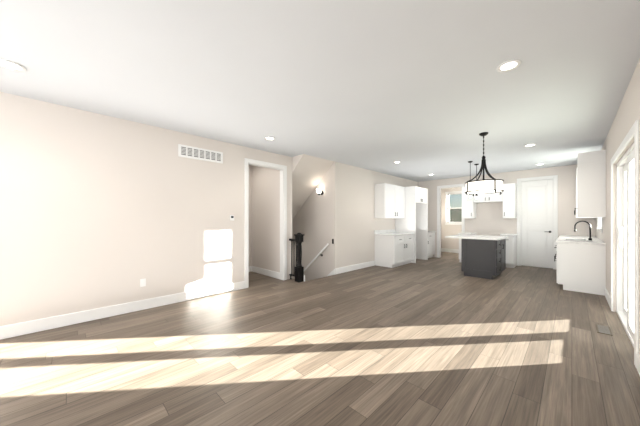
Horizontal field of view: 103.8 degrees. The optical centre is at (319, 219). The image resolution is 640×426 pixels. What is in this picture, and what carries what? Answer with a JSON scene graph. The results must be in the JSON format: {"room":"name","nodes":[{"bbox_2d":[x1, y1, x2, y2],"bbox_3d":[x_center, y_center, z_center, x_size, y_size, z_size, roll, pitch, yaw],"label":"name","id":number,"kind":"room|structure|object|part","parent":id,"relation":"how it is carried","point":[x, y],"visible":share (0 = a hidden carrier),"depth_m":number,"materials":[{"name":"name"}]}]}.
{"room":"empty living room","nodes":[
{"label":"empty living room","id":0,"kind":"room"},
{"bbox_2d":[0,92,283,325],"bbox_3d":[-3.191,-0.050,3.202,6.640,2.740,0.120,0,0,-45],"label":"wall","id":1,"kind":"structure","parent":0,"point":[97,210],"depth_m":3.40,"materials":[{"name":"paint"}]},
{"bbox_2d":[0,281,244,339],"bbox_3d":[-3.429,1.248,2.865,5.585,0.145,0.020,0,0,-45],"label":"baseboard","id":2,"kind":"structure","parent":1,"relation":"attached to","point":[23,328],"depth_m":3.40,"materials":[{"name":"white wood"}]},
{"bbox_2d":[140,278,145,286],"bbox_3d":[-2.604,0.922,3.694,0.070,0.115,0.008,0,0,-45],"label":"electrical outlet","id":3,"kind":"object","parent":1,"relation":"attached to","point":[142,282],"visible":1,"depth_m":3.69,"materials":[{"name":"white plastic"}]},
{"bbox_2d":[178,144,222,163],"bbox_3d":[-2.012,-1.120,4.279,0.730,0.200,0.015,0,0,-45],"label":"air vent","id":4,"kind":"object","parent":1,"relation":"in","point":[186,151],"visible":1,"depth_m":4.25,"materials":[{"name":"white metal"}]},
{"bbox_2d":[244,158,286,287],"bbox_3d":[-1.143,0.062,5.242,1.010,2.515,0.156,0,0,-45],"label":"door frame","id":5,"kind":"structure","parent":1,"relation":"attached to","point":[283,220],"depth_m":5.38,"materials":[{"name":"white wood"}]},
{"bbox_2d":[249,165,251,265],"bbox_3d":[-2.578,-0.050,5.704,2.240,2.740,0.120,0,0,-45],"label":"wall","id":6,"kind":"structure","parent":0,"point":[250,215],"depth_m":6.41,"materials":[{"name":"paint"}]},
{"bbox_2d":[252,155,291,278],"bbox_3d":[-1.820,1.350,6.699,0.240,5.540,3.140,0,0,-45],"label":"wall","id":7,"kind":"structure","parent":0,"point":[265,218],"depth_m":5.92,"materials":[{"name":"paint"}]},
{"bbox_2d":[252,266,279,278],"bbox_3d":[-1.307,1.248,6.003,0.016,0.145,1.190,0,0,-45],"label":"baseboard","id":8,"kind":"structure","parent":7,"relation":"attached to","point":[266,272],"depth_m":5.95,"materials":[{"name":"white wood"}]},
{"bbox_2d":[292,154,333,219],"bbox_3d":[-1.246,0.115,6.995,0.990,3.070,3.530,0,0,-45],"label":"ceiling","id":9,"kind":"structure","parent":0,"point":[308,172],"depth_m":6.08,"materials":[{"name":"paint"}]},
{"bbox_2d":[292,161,337,280],"bbox_3d":[-0.911,1.350,7.315,0.304,5.540,3.550,0,0,-45],"label":"wall","id":10,"kind":"structure","parent":0,"point":[315,221],"depth_m":6.43,"materials":[{"name":"paint"}]},
{"bbox_2d":[304,243,328,270],"bbox_3d":[-0.750,1.777,7.137,0.085,2.406,2.758,0,0,-45],"label":"handrail","id":11,"kind":"object","parent":10,"relation":"attached to","point":[318,254],"depth_m":6.40,"materials":[{"name":"white wood"}]},
{"bbox_3d":[-0.012,-0.703,6.327,0.183,0.155,0.150,0,0,-45],"label":"stair sconce","id":12,"kind":"part","parent":10,"relation":"part of","materials":[{"name":"white glass"}]},
{"bbox_2d":[0,252,639,425],"bbox_3d":[0.874,1.470,4.648,14.440,0.300,6.490,0,0,-45],"label":"floor","id":13,"kind":"structure","parent":0,"point":[436,341],"depth_m":2.39,"materials":[{"name":"brown wood"}]},
{"bbox_2d":[289,239,296,278],"bbox_3d":[-0.585,0.868,5.532,0.056,0.905,0.251,0,0,-45],"label":"guard rail","id":14,"kind":"object","parent":13,"relation":"on","point":[291,274],"visible":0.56,"depth_m":5.51,"materials":[{"name":"black metal"}]},
{"bbox_2d":[294,233,303,281],"bbox_3d":[-0.447,0.795,5.393,0.162,1.049,0.162,0,0,-45],"label":"newel post","id":15,"kind":"object","parent":13,"relation":"on","point":[299,272],"visible":1,"depth_m":5.35,"materials":[{"name":"black wood"}]},
{"bbox_2d":[375,235,413,266],"bbox_3d":[2.233,0.880,7.491,1.200,0.880,0.635,0,0,-45],"label":"base cabinet","id":16,"kind":"object","parent":13,"relation":"on","point":[410,238],"depth_m":7.12,"materials":[{"name":"white wood"}]},
{"bbox_2d":[386,231,413,234],"bbox_3d":[2.231,0.420,7.480,1.219,0.040,0.647,0,0,-45],"label":"countertop","id":17,"kind":"structure","parent":16,"relation":"on","point":[387,232],"depth_m":7.70,"materials":[{"name":"white stone"}]},
{"bbox_2d":[414,231,433,258],"bbox_3d":[3.512,0.880,8.765,0.549,0.880,0.635,0,0,-45],"label":"base cabinet","id":18,"kind":"object","parent":13,"relation":"on","point":[423,243],"depth_m":8.46,"materials":[{"name":"white wood"}]},
{"bbox_2d":[459,239,460,261],"bbox_3d":[4.641,0.880,7.894,0.635,0.880,0.330,0,0,-45],"label":"base cabinet","id":19,"kind":"object","parent":13,"relation":"on","point":[459,239],"depth_m":7.77,"materials":[{"name":"white wood"}]},
{"bbox_2d":[458,232,476,234],"bbox_3d":[4.637,0.420,7.889,0.647,0.040,0.350,0,0,-45],"label":"countertop","id":20,"kind":"structure","parent":19,"relation":"on","point":[463,233],"depth_m":7.73,"materials":[{"name":"white stone"}]},
{"bbox_2d":[445,234,507,279],"bbox_3d":[3.862,0.860,6.197,1.120,0.920,1.093,0,0,-45],"label":"kitchen island","id":21,"kind":"object","parent":13,"relation":"on","point":[483,256],"visible":1,"depth_m":5.74,"materials":[{"name":"painted wood"},{"name":"stone"}]},
{"bbox_2d":[500,235,516,267],"bbox_3d":[5.379,0.880,7.153,0.635,0.880,0.280,0,0,-45],"label":"base cabinet","id":22,"kind":"object","parent":13,"relation":"on","point":[511,242],"depth_m":6.91,"materials":[{"name":"white wood"}]},
{"bbox_2d":[554,150,605,295],"bbox_3d":[5.642,0.050,5.500,2.597,2.540,0.660,0,0,-45],"label":"kitchen cabinets","id":23,"kind":"object","parent":13,"relation":"on","point":[581,263],"visible":1,"depth_m":4.53,"materials":[{"name":"white wood"}]},
{"bbox_2d":[574,221,591,239],"bbox_3d":[5.273,0.206,5.036,0.131,0.386,0.252,0,0,-45],"label":"faucet","id":24,"kind":"object","parent":23,"relation":"on","point":[589,238],"visible":1,"depth_m":4.95,"materials":[{"name":"black metal"}]},
{"bbox_2d":[595,324,612,335],"bbox_3d":[3.406,1.317,3.013,0.320,0.006,0.120,0,0,-45],"label":"floor vent","id":25,"kind":"object","parent":13,"relation":"in","point":[603,329],"visible":1,"depth_m":3.00,"materials":[{"name":"brown"}]},
{"bbox_2d":[0,0,639,181],"bbox_3d":[0.239,-1.495,5.285,14.440,0.150,8.290,0,0,-45],"label":"ceiling","id":26,"kind":"structure","parent":0,"point":[420,90],"depth_m":2.42,"materials":[{"name":"paint"}]},
{"bbox_2d":[0,59,26,71],"bbox_3d":[-2.824,-1.412,2.296,0.184,0.012,0.184,0,0,-45],"label":"recessed light","id":27,"kind":"object","parent":26,"relation":"in","point":[10,65],"visible":1,"depth_m":2.30,"materials":[{"name":"white plastic"}]},
{"bbox_2d":[265,136,274,139],"bbox_3d":[-0.869,-1.412,4.343,0.184,0.012,0.184,0,0,-45],"label":"recessed light","id":28,"kind":"object","parent":26,"relation":"in","point":[269,138],"visible":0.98,"depth_m":4.34,"materials":[{"name":"white"}]},
{"bbox_2d":[468,161,472,200],"bbox_3d":[3.645,-0.934,6.089,0.156,0.969,0.156,0,0,-45],"label":"pendant light","id":29,"kind":"object","parent":26,"relation":"hanging from","point":[470,162],"visible":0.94,"depth_m":6.08,"materials":[{"name":"black metal"}]},
{"bbox_2d":[465,132,503,195],"bbox_3d":[2.680,-0.915,4.111,0.540,1.007,0.540,0,0,-45],"label":"dining chandelier","id":30,"kind":"object","parent":26,"relation":"hanging from","point":[486,186],"visible":1,"depth_m":4.00,"materials":[{"name":"black metal"}]},
{"bbox_2d":[496,59,520,71],"bbox_3d":[1.729,-1.412,2.302,0.184,0.012,0.184,0,0,-45],"label":"recessed light","id":31,"kind":"object","parent":26,"relation":"in","point":[509,65],"visible":1,"depth_m":2.30,"materials":[{"name":"white"}]},
{"bbox_2d":[338,162,417,267],"bbox_3d":[2.004,-0.050,7.799,4.510,2.740,0.120,0,0,-45],"label":"wall","id":32,"kind":"structure","parent":0,"point":[359,223],"depth_m":6.75,"materials":[{"name":"paint"}]},
{"bbox_2d":[335,260,374,274],"bbox_3d":[0.977,1.248,6.680,1.715,0.145,0.016,0,0,-45],"label":"baseboard","id":33,"kind":"structure","parent":32,"relation":"attached to","point":[371,263],"depth_m":6.58,"materials":[{"name":"white wood"}]},
{"bbox_2d":[374,231,385,234],"bbox_3d":[2.008,0.350,7.704,1.219,0.100,0.015,0,0,-45],"label":"countertop","id":34,"kind":"structure","parent":32,"relation":"attached to","point":[375,232],"depth_m":7.40,"materials":[{"name":"white stone"}]},
{"bbox_2d":[375,183,405,218],"bbox_3d":[2.131,-0.545,7.593,1.200,0.990,0.345,0,0,-45],"label":"upper cabinet","id":35,"kind":"object","parent":32,"relation":"attached to","point":[390,200],"depth_m":7.27,"materials":[{"name":"white wood"}]},
{"bbox_2d":[406,187,425,206],"bbox_3d":[2.995,-0.790,8.236,0.869,0.500,0.655,0,0,-45],"label":"upper cabinet","id":36,"kind":"object","parent":32,"relation":"attached to","point":[413,194],"depth_m":7.83,"materials":[{"name":"white wood"}]},
{"bbox_2d":[441,187,461,248],"bbox_3d":[5.699,-0.050,9.950,0.120,2.740,2.290,0,0,-45],"label":"wall","id":37,"kind":"structure","parent":0,"point":[449,243],"depth_m":10.31,"materials":[{"name":"paint"}]},
{"bbox_2d":[441,248,458,252],"bbox_3d":[5.651,1.248,9.902,0.016,0.145,2.050,0,0,-45],"label":"baseboard","id":38,"kind":"structure","parent":37,"relation":"attached to","point":[442,249],"depth_m":10.23,"materials":[{"name":"white wood"}]},
{"bbox_2d":[445,191,461,224],"bbox_3d":[5.576,-0.480,9.961,0.038,1.350,1.150,0,0,-45],"label":"window trim","id":39,"kind":"structure","parent":37,"relation":"in","point":[446,193],"depth_m":10.33,"materials":[{"name":"white wood"}]},
{"bbox_2d":[448,193,461,222],"bbox_3d":[5.639,-0.480,10.024,0.040,1.196,0.996,0,0,-45],"label":"window","id":40,"kind":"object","parent":37,"relation":"in","point":[456,208],"visible":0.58,"depth_m":10.20,"materials":[{"name":"white"}]},
{"bbox_2d":[418,164,595,256],"bbox_3d":[5.274,-0.050,7.797,0.120,2.740,4.740,0,0,-45],"label":"wall","id":41,"kind":"structure","parent":0,"point":[489,220],"depth_m":7.40,"materials":[{"name":"paint"}]},
{"bbox_2d":[437,184,464,257],"bbox_3d":[4.478,0.062,8.584,0.138,2.515,0.870,0,0,-45],"label":"trim","id":42,"kind":"structure","parent":41,"relation":"attached to","point":[439,188],"depth_m":8.81,"materials":[{"name":"white wood"}]},
{"bbox_2d":[462,187,475,217],"bbox_3d":[4.744,-0.545,7.996,0.345,0.990,0.330,0,0,-45],"label":"upper cabinet","id":43,"kind":"object","parent":41,"relation":"attached to","point":[468,207],"depth_m":7.88,"materials":[{"name":"white wood"}]},
{"bbox_2d":[474,192,501,202],"bbox_3d":[5.122,-0.790,7.617,0.345,0.500,0.740,0,0,-45],"label":"upper cabinet","id":44,"kind":"object","parent":41,"relation":"attached to","point":[490,197],"depth_m":7.48,"materials":[{"name":"white wood"}]},
{"bbox_2d":[502,183,516,217],"bbox_3d":[5.482,-0.545,7.256,0.345,0.990,0.280,0,0,-45],"label":"upper cabinet","id":45,"kind":"object","parent":41,"relation":"attached to","point":[507,197],"depth_m":7.13,"materials":[{"name":"white wood"}]},
{"bbox_2d":[521,179,552,268],"bbox_3d":[6.032,0.104,6.992,0.095,2.408,0.674,0,0,-45],"label":"pantry door","id":46,"kind":"structure","parent":41,"relation":"in","point":[537,223],"depth_m":6.99,"materials":[{"name":"white wood"}]},
{"bbox_2d":[517,175,557,269],"bbox_3d":[6.048,0.062,7.008,0.138,2.515,0.860,0,0,-45],"label":"door frame","id":47,"kind":"structure","parent":41,"relation":"attached to","point":[555,204],"depth_m":6.83,"materials":[{"name":"white wood"}]},
{"bbox_2d":[596,59,639,353],"bbox_3d":[2.467,-0.050,1.760,12.620,2.740,0.150,0,0,-45],"label":"wall","id":48,"kind":"structure","parent":0,"point":[627,116],"depth_m":3.50,"materials":[{"name":"paint"}]},
{"bbox_2d":[596,217,602,232],"bbox_3d":[5.843,-0.430,5.151,1.100,1.350,0.188,0,0,-45],"label":"window","id":49,"kind":"structure","parent":48,"relation":"in","point":[599,223],"depth_m":5.50,"materials":[{"name":"white"}]},
{"bbox_2d":[605,288,610,308],"bbox_3d":[4.626,1.248,4.028,0.950,0.145,0.016,0,0,-45],"label":"baseboard","id":50,"kind":"structure","parent":48,"relation":"attached to","point":[608,298],"depth_m":3.94,"materials":[{"name":"white wood"}]},
{"bbox_2d":[616,143,633,347],"bbox_3d":[3.620,0.262,2.891,1.884,2.117,0.115,0,0,-45],"label":"sliding glass door","id":51,"kind":"structure","parent":48,"relation":"in","point":[625,238],"depth_m":3.42,"materials":[{"name":"white"}]},
{"bbox_2d":[611,120,638,366],"bbox_3d":[3.552,0.215,2.959,2.070,2.210,0.018,0,0,-45],"label":"trim","id":52,"kind":"structure","parent":48,"relation":"attached to","point":[633,132],"depth_m":2.25,"materials":[{"name":"white wood"}]},
{"bbox_2d":[636,353,639,374],"bbox_3d":[0.418,1.248,-0.162,6.765,0.145,0.020,0,0,-45],"label":"baseboard","id":53,"kind":"structure","parent":48,"relation":"attached to","point":[637,354],"depth_m":2.18,"materials":[{"name":"white wood"}]},
{"bbox_3d":[11.267,1.745,31.995,38.870,0.150,30.580,0,0,-45],"label":"lawn","id":54,"kind":"structure","parent":0,"visible":0},
{"bbox_2d":[449,209,461,221],"bbox_3d":[9.322,0.470,13.525,0.300,2.400,12.000,0,0,-45],"label":"trees","id":55,"kind":"object","parent":54,"relation":"on","point":[457,214],"depth_m":14.70,"materials":[{"name":"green plant"}]}
]}

